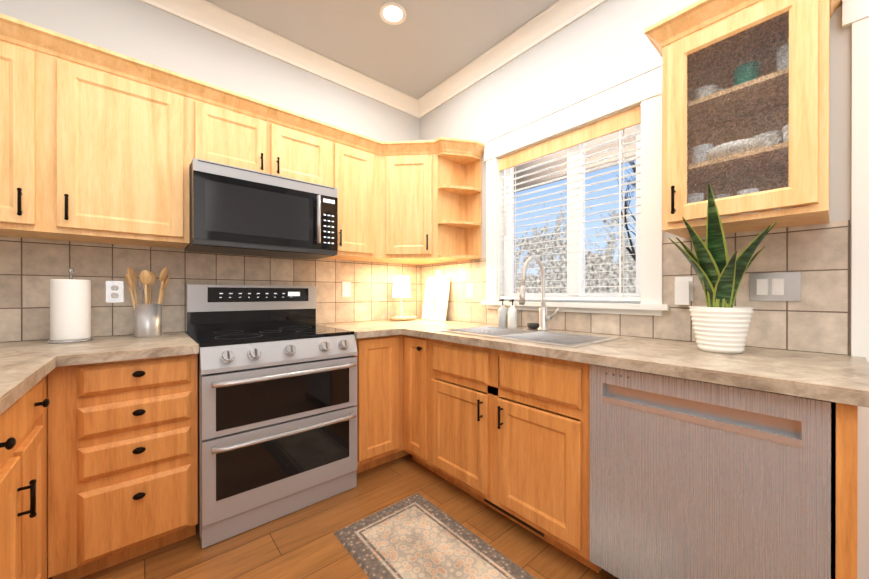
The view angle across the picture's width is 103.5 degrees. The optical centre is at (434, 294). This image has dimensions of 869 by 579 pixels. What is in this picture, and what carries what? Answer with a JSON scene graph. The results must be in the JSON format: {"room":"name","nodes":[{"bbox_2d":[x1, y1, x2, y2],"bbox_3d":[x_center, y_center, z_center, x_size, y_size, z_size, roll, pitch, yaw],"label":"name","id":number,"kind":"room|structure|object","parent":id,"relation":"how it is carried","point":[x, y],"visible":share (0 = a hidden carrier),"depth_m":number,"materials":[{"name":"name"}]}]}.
{"room":"kitchen","nodes":[
{"label":"kitchen","id":0,"kind":"room"},
{"bbox_2d":[0,0,419,141],"bbox_3d":[-1.290,-0.307,2.316,3.190,2.880,0.140,0,0,-41],"label":"wall","id":1,"kind":"structure","parent":0,"point":[143,31],"depth_m":2.13,"materials":[{"name":"grey paint"}]},
{"bbox_2d":[0,236,419,342],"bbox_3d":[-1.242,0.029,2.260,2.910,0.608,0.008,0,0,-41],"label":"tile backsplash","id":2,"kind":"structure","parent":1,"relation":"attached to","point":[27,265],"depth_m":1.98,"materials":[{"name":"beige tile"}]},
{"bbox_2d":[106,281,123,302],"bbox_3d":[-1.720,-0.014,1.841,0.070,0.116,0.008,0,0,-41],"label":"outlet","id":3,"kind":"object","parent":2,"relation":"attached to","point":[114,291],"visible":1,"depth_m":1.84,"materials":[{"name":"white plastic"}]},
{"bbox_2d":[342,282,350,296],"bbox_3d":[-0.698,-0.039,2.714,0.070,0.116,0.009,0,0,-41],"label":"light switch","id":4,"kind":"object","parent":2,"relation":"attached to","point":[346,289],"visible":1,"depth_m":2.71,"materials":[{"name":"white plastic"}]},
{"bbox_2d":[0,13,484,264],"bbox_3d":[-0.977,-0.697,1.947,2.905,0.852,0.821,0,0,-41],"label":"upper cabinet","id":5,"kind":"object","parent":1,"relation":"attached to","point":[98,144],"visible":0.96,"depth_m":1.73,"materials":[{"name":"brown wood"}]},
{"bbox_2d":[185,158,337,259],"bbox_3d":[-1.044,-0.469,2.112,0.766,0.433,0.482,0,0,-41],"label":"microwave","id":6,"kind":"object","parent":5,"relation":"attached to","point":[237,210],"visible":0.98,"depth_m":1.92,"materials":[{"name":"grey"}]},
{"bbox_2d":[139,0,418,115],"bbox_3d":[-1.259,-1.694,2.184,2.790,0.104,0.095,0,0,-41],"label":"crown molding","id":7,"kind":"structure","parent":1,"relation":"attached to","point":[205,14],"depth_m":2.35,"materials":[{"name":"white wood"}]},
{"bbox_2d":[47,454,616,578],"bbox_3d":[0.250,1.166,0.517,3.190,0.060,4.880,0,0,-41],"label":"floor","id":8,"kind":"structure","parent":0,"point":[304,543],"depth_m":1.55,"materials":[{"name":"brown wood"}]},
{"bbox_2d":[0,388,31,578],"bbox_3d":[-1.292,0.700,0.599,0.656,0.872,0.500,0,0,-41],"label":"base cabinet","id":9,"kind":"object","parent":8,"relation":"on","point":[24,486],"depth_m":0.96,"materials":[{"name":"brown wood"}]},
{"bbox_2d":[32,374,49,578],"bbox_3d":[-1.565,0.699,0.918,0.656,0.872,0.338,0,0,-41],"label":"base cabinet","id":10,"kind":"object","parent":8,"relation":"on","point":[40,401],"depth_m":1.18,"materials":[{"name":"brown wood"}]},
{"bbox_2d":[0,340,67,413],"bbox_3d":[-0.978,0.245,0.249,0.695,0.039,3.390,0,0,-41],"label":"countertop","id":11,"kind":"structure","parent":10,"relation":"on","point":[25,366],"depth_m":1.11,"materials":[{"name":"stone"}]},
{"bbox_2d":[48,353,197,578],"bbox_3d":[-1.441,0.698,1.632,0.456,0.872,0.688,0,0,-41],"label":"base cabinet","id":12,"kind":"object","parent":8,"relation":"on","point":[123,461],"visible":1,"depth_m":1.38,"materials":[{"name":"brown wood"}]},
{"bbox_2d":[64,332,198,365],"bbox_3d":[-1.421,0.242,1.649,0.402,0.039,0.686,0,0,-41],"label":"countertop","id":13,"kind":"structure","parent":12,"relation":"on","point":[122,347],"depth_m":1.46,"materials":[{"name":"stone"}]},
{"bbox_2d":[47,268,92,343],"bbox_3d":[-1.727,0.049,1.627,0.150,0.348,0.150,0,0,-41],"label":"paper towel holder","id":14,"kind":"object","parent":13,"relation":"on","point":[70,309],"visible":1,"depth_m":1.58,"materials":[{"name":"white paper"}]},
{"bbox_2d":[125,267,168,336],"bbox_3d":[-1.528,0.039,1.824,0.181,0.368,0.144,0,0,-41],"label":"utensil crock","id":15,"kind":"object","parent":13,"relation":"on","point":[147,320],"visible":1,"depth_m":1.79,"materials":[{"name":"silver metal"}]},
{"bbox_2d":[186,284,357,548],"bbox_3d":[-0.940,0.537,1.992,0.764,1.192,0.748,0,0,-41],"label":"range","id":16,"kind":"object","parent":8,"relation":"on","point":[277,401],"visible":0.98,"depth_m":1.75,"materials":[{"name":"grey metal"}]},
{"bbox_2d":[353,334,409,473],"bbox_3d":[-0.308,0.696,2.621,1.004,0.872,0.656,0,0,-41],"label":"base cabinet","id":17,"kind":"object","parent":8,"relation":"on","point":[379,405],"visible":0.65,"depth_m":2.17,"materials":[{"name":"brown wood"}]},
{"bbox_2d":[316,322,395,337],"bbox_3d":[-0.568,0.241,2.378,0.294,0.039,0.686,0,0,-41],"label":"countertop","id":18,"kind":"structure","parent":17,"relation":"on","point":[361,329],"depth_m":2.23,"materials":[{"name":"stone"}]},
{"bbox_2d":[360,318,868,407],"bbox_3d":[0.432,0.242,1.980,0.709,0.039,2.591,0,0,-41],"label":"countertop","id":19,"kind":"structure","parent":17,"relation":"on","point":[844,379],"depth_m":1.17,"materials":[{"name":"stone"}]},
{"bbox_2d":[390,276,415,320],"bbox_3d":[-0.263,0.036,2.892,0.250,0.370,0.170,0,0,-41],"label":"decorative tray","id":20,"kind":"object","parent":19,"relation":"on","point":[401,286],"visible":1,"depth_m":2.83,"materials":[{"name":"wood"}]},
{"bbox_2d":[392,276,410,317],"bbox_3d":[-0.278,0.030,2.886,0.156,0.360,0.156,0,0,-41],"label":"lamp","id":21,"kind":"object","parent":20,"relation":"on","point":[401,284],"depth_m":2.83,"materials":[{"name":"white ceramic"}]},
{"bbox_2d":[422,270,449,320],"bbox_3d":[0.015,0.004,2.945,0.086,0.432,0.300,0,0,-41],"label":"cutting board","id":22,"kind":"object","parent":19,"relation":"on","point":[436,296],"visible":0.98,"depth_m":2.93,"materials":[{"name":"white ceramic"}]},
{"bbox_2d":[498,299,506,326],"bbox_3d":[0.472,0.128,2.376,0.069,0.187,0.066,0,0,-41],"label":"soap dispenser","id":23,"kind":"object","parent":19,"relation":"on","point":[502,315],"visible":0.92,"depth_m":2.35,"materials":[{"name":"grey"}]},
{"bbox_2d":[508,299,517,326],"bbox_3d":[0.528,0.128,2.319,0.069,0.187,0.066,0,0,-41],"label":"soap dispenser","id":24,"kind":"object","parent":19,"relation":"on","point":[512,316],"visible":0.98,"depth_m":2.29,"materials":[{"name":"white"}]},
{"bbox_2d":[438,325,622,347],"bbox_3d":[0.489,0.313,1.904,0.490,0.194,0.860,0,0,-41],"label":"sink basin","id":25,"kind":"object","parent":19,"relation":"in","point":[565,339],"visible":0.27,"depth_m":1.92,"materials":[{"name":"silver metal"}]},
{"bbox_2d":[527,323,538,328],"bbox_3d":[0.633,0.205,2.198,0.080,0.035,0.080,0,0,-41],"label":"bowl","id":26,"kind":"object","parent":19,"relation":"on","point":[532,325],"visible":0.92,"depth_m":2.17,"materials":[{"name":"grey ceramic"}]},
{"bbox_2d":[519,256,558,330],"bbox_3d":[0.595,-0.002,1.946,0.264,0.436,0.135,0,0,-41],"label":"faucet","id":27,"kind":"object","parent":19,"relation":"on","point":[543,317],"visible":1,"depth_m":2.01,"materials":[{"name":"silver metal"}]},
{"bbox_2d":[669,184,776,353],"bbox_3d":[1.090,-0.086,1.315,0.334,0.620,0.316,0,0,-41],"label":"snake plant","id":28,"kind":"object","parent":19,"relation":"on","point":[721,322],"visible":1,"depth_m":1.29,"materials":[{"name":"green plant"}]},
{"bbox_2d":[333,493,535,578],"bbox_3d":[0.091,1.129,1.345,0.505,0.011,1.165,0,0,-41],"label":"mat","id":29,"kind":"object","parent":8,"relation":"on","point":[416,536],"visible":1,"depth_m":1.52,"materials":[{"name":"beige fabric"}]},
{"bbox_2d":[403,335,857,578],"bbox_3d":[0.634,0.698,1.759,0.691,0.872,1.919,0,0,-41],"label":"base cabinet","id":30,"kind":"object","parent":8,"relation":"on","point":[508,431],"visible":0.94,"depth_m":1.57,"materials":[{"name":"brown wood"}]},
{"bbox_2d":[484,498,543,536],"bbox_3d":[0.386,1.082,1.712,0.008,0.067,0.360,0,0,-41],"label":"air vent register","id":31,"kind":"object","parent":30,"relation":"attached to","point":[515,518],"visible":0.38,"depth_m":1.69,"materials":[{"name":"brown metal"}]},
{"bbox_2d":[590,364,830,578],"bbox_3d":[1.032,0.701,1.291,0.624,0.866,0.608,0,0,-41],"label":"dishwasher","id":32,"kind":"object","parent":8,"relation":"on","point":[692,479],"visible":0.94,"depth_m":1.05,"materials":[{"name":"grey metal"}]},
{"bbox_2d":[205,0,557,98],"bbox_3d":[0.250,-1.784,0.511,3.190,0.080,4.880,0,0,-41],"label":"ceiling","id":33,"kind":"structure","parent":0,"point":[424,48],"depth_m":2.27,"materials":[{"name":"grey paint"}]},
{"bbox_2d":[379,2,406,24],"bbox_3d":[-0.259,-1.744,2.129,0.170,0.005,0.170,0,0,-41],"label":"recessed light","id":34,"kind":"object","parent":33,"relation":"in","point":[392,13],"visible":1,"depth_m":2.13,"materials":[{"name":"white glass"}]},
{"bbox_2d":[420,0,851,578],"bbox_3d":[1.409,-0.306,1.505,0.140,2.880,4.600,0,0,-41],"label":"wall","id":35,"kind":"structure","parent":0,"point":[608,42],"depth_m":1.99,"materials":[{"name":"grey paint"}]},
{"bbox_2d":[414,0,606,118],"bbox_3d":[1.319,-1.693,1.425,0.095,0.104,4.599,0,0,-41],"label":"crown molding","id":36,"kind":"structure","parent":35,"relation":"attached to","point":[557,16],"depth_m":2.36,"materials":[{"name":"white wood"}]},
{"bbox_2d":[514,126,635,192],"bbox_3d":[1.470,-1.157,2.148,0.789,0.240,5.300,0,0,-41],"label":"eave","id":37,"kind":"object","parent":35,"relation":"attached to","point":[631,130],"depth_m":2.78,"materials":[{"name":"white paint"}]},
{"bbox_2d":[481,61,669,315],"bbox_3d":[0.804,-0.523,2.170,0.165,1.258,1.210,0,0,-41],"label":"window","id":38,"kind":"structure","parent":35,"relation":"in","point":[643,88],"depth_m":2.02,"materials":[{"name":"white wood"}]},
{"bbox_2d":[499,105,640,300],"bbox_3d":[0.795,-0.477,2.163,0.058,1.024,0.934,0,0,-41],"label":"window blinds","id":39,"kind":"object","parent":38,"relation":"attached to","point":[623,121],"visible":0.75,"depth_m":2.06,"materials":[{"name":"white plastic"}]},
{"bbox_2d":[420,220,850,355],"bbox_3d":[0.697,-0.002,2.224,0.008,0.546,2.550,0,0,-41],"label":"tile backsplash","id":40,"kind":"structure","parent":35,"relation":"attached to","point":[816,319],"depth_m":1.43,"materials":[{"name":"beige tile"}]},
{"bbox_2d":[466,283,472,297],"bbox_3d":[0.277,-0.033,2.703,0.008,0.116,0.070,0,0,-41],"label":"outlet","id":41,"kind":"object","parent":40,"relation":"attached to","point":[469,289],"visible":1,"depth_m":2.70,"materials":[{"name":"white plastic"}]},
{"bbox_2d":[675,276,692,304],"bbox_3d":[1.178,-0.018,1.624,0.040,0.133,0.070,0,0,-41],"label":"outlet","id":42,"kind":"object","parent":40,"relation":"attached to","point":[683,290],"visible":0.98,"depth_m":1.61,"materials":[{"name":"white plastic"}]},
{"bbox_2d":[749,272,800,300],"bbox_3d":[1.389,-0.031,1.401,0.009,0.116,0.150,0,0,-41],"label":"switch plate","id":43,"kind":"object","parent":40,"relation":"attached to","point":[782,286],"visible":1,"depth_m":1.40,"materials":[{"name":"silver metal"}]},
{"bbox_2d":[644,0,841,237],"bbox_3d":[1.206,-0.696,1.351,0.362,0.852,0.564,0,0,-41],"label":"upper cabinet","id":44,"kind":"object","parent":35,"relation":"attached to","point":[746,110],"visible":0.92,"depth_m":1.30,"materials":[{"name":"brown wood"}]},
{"bbox_2d":[842,0,868,578],"bbox_3d":[1.880,-0.002,0.823,0.029,2.275,1.190,0,0,-41],"label":"door frame","id":45,"kind":"structure","parent":35,"relation":"attached to","point":[855,14],"depth_m":1.23,"materials":[{"name":"white wood"}]},
{"label":"outside","id":46,"kind":"structure","parent":0,"visible":0},
{"bbox_2d":[514,160,635,292],"bbox_3d":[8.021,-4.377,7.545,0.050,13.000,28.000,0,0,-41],"label":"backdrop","id":47,"kind":"structure","parent":46,"point":[590,268],"depth_m":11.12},
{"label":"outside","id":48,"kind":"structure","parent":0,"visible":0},
{"bbox_2d":[608,161,635,261],"bbox_3d":[5.510,-1.270,5.152,4.533,4.844,6.177,0,0,-41],"label":"tree","id":49,"kind":"object","parent":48,"point":[626,225],"visible":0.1,"depth_m":7.66,"materials":[{"name":"brown plant"}]}
]}

